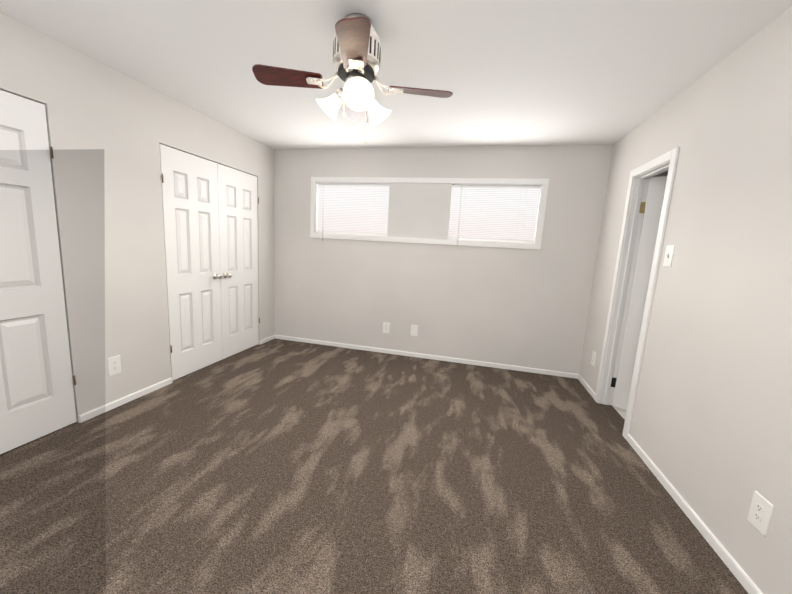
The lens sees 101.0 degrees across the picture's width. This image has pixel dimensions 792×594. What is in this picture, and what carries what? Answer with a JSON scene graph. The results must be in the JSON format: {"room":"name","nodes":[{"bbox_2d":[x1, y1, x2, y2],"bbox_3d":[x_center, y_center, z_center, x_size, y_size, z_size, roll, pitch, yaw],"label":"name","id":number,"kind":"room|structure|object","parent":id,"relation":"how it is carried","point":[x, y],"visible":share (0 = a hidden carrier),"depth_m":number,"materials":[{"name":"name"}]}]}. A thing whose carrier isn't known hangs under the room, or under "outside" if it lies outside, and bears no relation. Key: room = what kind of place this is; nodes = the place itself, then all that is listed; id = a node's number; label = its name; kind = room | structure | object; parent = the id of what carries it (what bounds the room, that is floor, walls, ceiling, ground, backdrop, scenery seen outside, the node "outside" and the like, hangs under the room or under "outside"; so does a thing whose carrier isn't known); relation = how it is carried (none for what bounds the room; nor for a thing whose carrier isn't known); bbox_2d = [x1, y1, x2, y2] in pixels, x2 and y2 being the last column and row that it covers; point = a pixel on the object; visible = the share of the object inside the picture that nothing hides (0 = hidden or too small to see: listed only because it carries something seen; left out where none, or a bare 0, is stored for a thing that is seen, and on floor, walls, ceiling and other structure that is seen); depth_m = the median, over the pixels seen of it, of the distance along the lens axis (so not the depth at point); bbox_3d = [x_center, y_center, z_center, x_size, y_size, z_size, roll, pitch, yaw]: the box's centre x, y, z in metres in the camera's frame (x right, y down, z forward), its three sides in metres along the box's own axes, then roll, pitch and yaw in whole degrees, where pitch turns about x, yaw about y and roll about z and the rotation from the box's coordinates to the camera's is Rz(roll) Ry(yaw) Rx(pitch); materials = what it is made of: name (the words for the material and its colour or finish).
{"room":"empty bedroom","nodes":[
{"label":"empty bedroom","id":0,"kind":"room"},
{"bbox_2d":[0,12,274,422],"bbox_3d":[-2.134,-0.365,2.285,0.110,2.440,4.380,5,9,13],"label":"wall","id":1,"kind":"structure","parent":0,"point":[109,129],"depth_m":2.37,"materials":[{"name":"paint"}]},
{"bbox_2d":[0,90,76,453],"bbox_3d":[-2.216,-0.090,1.738,0.106,2.030,0.760,5,9,13],"label":"entry door","id":2,"kind":"structure","parent":1,"relation":"in","point":[37,399],"depth_m":1.95,"materials":[{"name":"white paint"}]},
{"bbox_2d":[107,355,121,375],"bbox_3d":[-2.115,0.516,2.457,0.008,0.140,0.089,5,9,13],"label":"electrical outlet","id":3,"kind":"object","parent":1,"relation":"attached to","point":[114,365],"visible":1,"depth_m":2.45,"materials":[{"name":"white plastic"}]},
{"bbox_2d":[79,335,274,422],"bbox_3d":[-2.141,0.819,2.453,0.012,0.052,4.160,5,9,13],"label":"baseboard","id":4,"kind":"structure","parent":1,"relation":"attached to","point":[115,404],"depth_m":2.56,"materials":[{"name":"white paint"}]},
{"bbox_2d":[159,144,221,380],"bbox_3d":[-1.884,-0.280,3.092,0.106,2.030,0.618,5,9,13],"label":"closet door","id":5,"kind":"structure","parent":1,"relation":"in","point":[189,182],"depth_m":3.05,"materials":[{"name":"white paint"}]},
{"bbox_2d":[217,163,259,358],"bbox_3d":[-1.737,-0.364,3.691,0.106,2.030,0.618,5,9,13],"label":"closet door","id":6,"kind":"structure","parent":1,"relation":"in","point":[238,218],"depth_m":3.65,"materials":[{"name":"white paint"}]},
{"bbox_2d":[0,339,747,593],"bbox_3d":[-0.315,1.062,2.040,4.006,0.100,4.380,5,9,13],"label":"floor carpet","id":7,"kind":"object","parent":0,"point":[276,466],"visible":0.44,"depth_m":1.76,"materials":[{"name":"brown carpet"}]},
{"bbox_2d":[0,0,791,148],"bbox_3d":[0.673,-1.414,1.761,5.606,0.100,4.980,5,9,13],"label":"ceiling","id":8,"kind":"structure","parent":0,"point":[550,72],"depth_m":1.94,"materials":[{"name":"white paint"}]},
{"bbox_2d":[252,13,452,142],"bbox_3d":[-0.209,-1.112,1.708,0.781,0.576,0.781,10,11,38],"label":"ceiling fan","id":9,"kind":"object","parent":8,"relation":"hanging from","point":[356,51],"visible":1,"depth_m":1.63,"materials":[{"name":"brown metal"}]},
{"bbox_2d":[274,145,612,373],"bbox_3d":[0.259,-0.480,3.901,3.786,2.440,0.110,5,9,13],"label":"wall","id":10,"kind":"structure","parent":0,"point":[529,308],"depth_m":3.78,"materials":[{"name":"paint"}]},
{"bbox_2d":[383,322,389,333],"bbox_3d":[-0.121,0.382,4.054,0.089,0.140,0.008,5,9,13],"label":"electrical outlet","id":11,"kind":"object","parent":10,"relation":"attached to","point":[386,327],"visible":1,"depth_m":4.05,"materials":[{"name":"white plastic"}]},
{"bbox_2d":[410,324,417,335],"bbox_3d":[0.221,0.406,3.974,0.089,0.140,0.008,5,9,13],"label":"outlet","id":12,"kind":"object","parent":10,"relation":"attached to","point":[414,330],"visible":1,"depth_m":3.97,"materials":[{"name":"white plastic"}]},
{"bbox_2d":[274,334,577,378],"bbox_3d":[0.179,0.706,4.024,3.786,0.052,0.012,5,9,13],"label":"baseboard","id":13,"kind":"structure","parent":10,"relation":"attached to","point":[474,362],"depth_m":3.95,"materials":[{"name":"white paint"}]},
{"bbox_2d":[310,177,548,249],"bbox_3d":[0.270,-0.999,3.817,2.720,0.734,0.126,5,9,13],"label":"window","id":14,"kind":"structure","parent":10,"relation":"in","point":[535,244],"depth_m":3.71,"materials":[{"name":"white paint"}]},
{"bbox_2d":[317,183,388,240],"bbox_3d":[-0.546,-1.018,3.976,0.921,0.702,0.075,5,9,13],"label":"window blind","id":15,"kind":"object","parent":14,"relation":"attached to","point":[353,208],"visible":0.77,"depth_m":3.99,"materials":[{"name":"white paint"}]},
{"bbox_2d":[387,183,451,239],"bbox_3d":[0.258,-0.992,3.769,0.708,0.620,0.006,5,9,13],"label":"panel","id":16,"kind":"object","parent":14,"relation":"attached to","point":[418,210],"visible":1,"depth_m":3.76,"materials":[{"name":"paint"}]},
{"bbox_2d":[449,185,540,243],"bbox_3d":[1.062,-0.870,3.603,0.921,0.702,0.075,5,9,13],"label":"window blind","id":17,"kind":"object","parent":14,"relation":"attached to","point":[498,212],"visible":0.9,"depth_m":3.61,"materials":[{"name":"white paint"}]},
{"bbox_2d":[613,406,626,419],"bbox_3d":[2.688,1.115,2.772,1.500,0.104,2.570,5,9,13],"label":"floor","id":18,"kind":"structure","parent":0,"point":[621,412],"depth_m":2.87,"materials":[{"name":"tile"}]},
{"bbox_2d":[653,171,667,176],"bbox_3d":[3.058,-0.318,3.866,1.470,2.440,0.100,5,9,13],"label":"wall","id":19,"kind":"structure","parent":0,"point":[665,173],"depth_m":3.67,"materials":[{"name":"paint"}]},
{"bbox_2d":[579,6,791,593],"bbox_3d":[1.646,-0.018,1.407,0.110,2.440,4.380,5,9,13],"label":"wall","id":20,"kind":"structure","parent":0,"point":[710,431],"depth_m":1.63,"materials":[{"name":"paint"}]},
{"bbox_2d":[591,351,596,366],"bbox_3d":[1.948,0.608,3.221,0.008,0.140,0.089,5,9,13],"label":"electrical outlet","id":21,"kind":"object","parent":20,"relation":"attached to","point":[594,354],"visible":1,"depth_m":3.21,"materials":[{"name":"white plastic"}]},
{"bbox_2d":[611,202,645,386],"bbox_3d":[2.019,0.015,2.840,0.048,1.630,0.010,5,9,13],"label":"door hinges","id":22,"kind":"structure","parent":20,"relation":"in","point":[642,210],"depth_m":2.73,"materials":[{"name":"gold metal"}]},
{"bbox_2d":[594,147,679,438],"bbox_3d":[1.917,0.006,2.586,0.142,2.065,0.670,5,9,13],"label":"door frame","id":23,"kind":"structure","parent":20,"relation":"attached to","point":[636,196],"depth_m":2.76,"materials":[{"name":"white paint"}]},
{"bbox_2d":[612,176,666,409],"bbox_3d":[2.219,0.045,2.628,0.488,1.984,0.321,5,9,13],"label":"door","id":24,"kind":"structure","parent":20,"relation":"in","point":[650,224],"depth_m":2.76,"materials":[{"name":"white paint"}]},
{"bbox_2d":[663,245,674,266],"bbox_3d":[1.769,-0.268,2.128,0.020,0.140,0.089,5,9,13],"label":"light switch","id":25,"kind":"object","parent":20,"relation":"attached to","point":[669,254],"visible":1,"depth_m":2.12,"materials":[{"name":"white plastic"}]},
{"bbox_2d":[578,374,762,593],"bbox_3d":[1.520,1.155,1.603,0.012,0.052,4.160,5,9,13],"label":"baseboard","id":26,"kind":"structure","parent":20,"relation":"attached to","point":[748,584],"depth_m":1.66,"materials":[{"name":"white paint"}]},
{"bbox_2d":[747,491,773,536],"bbox_3d":[1.485,0.882,1.335,0.008,0.140,0.089,5,9,13],"label":"electrical outlet","id":27,"kind":"object","parent":20,"relation":"attached to","point":[760,512],"visible":1,"depth_m":1.33,"materials":[{"name":"white plastic"}]}
]}

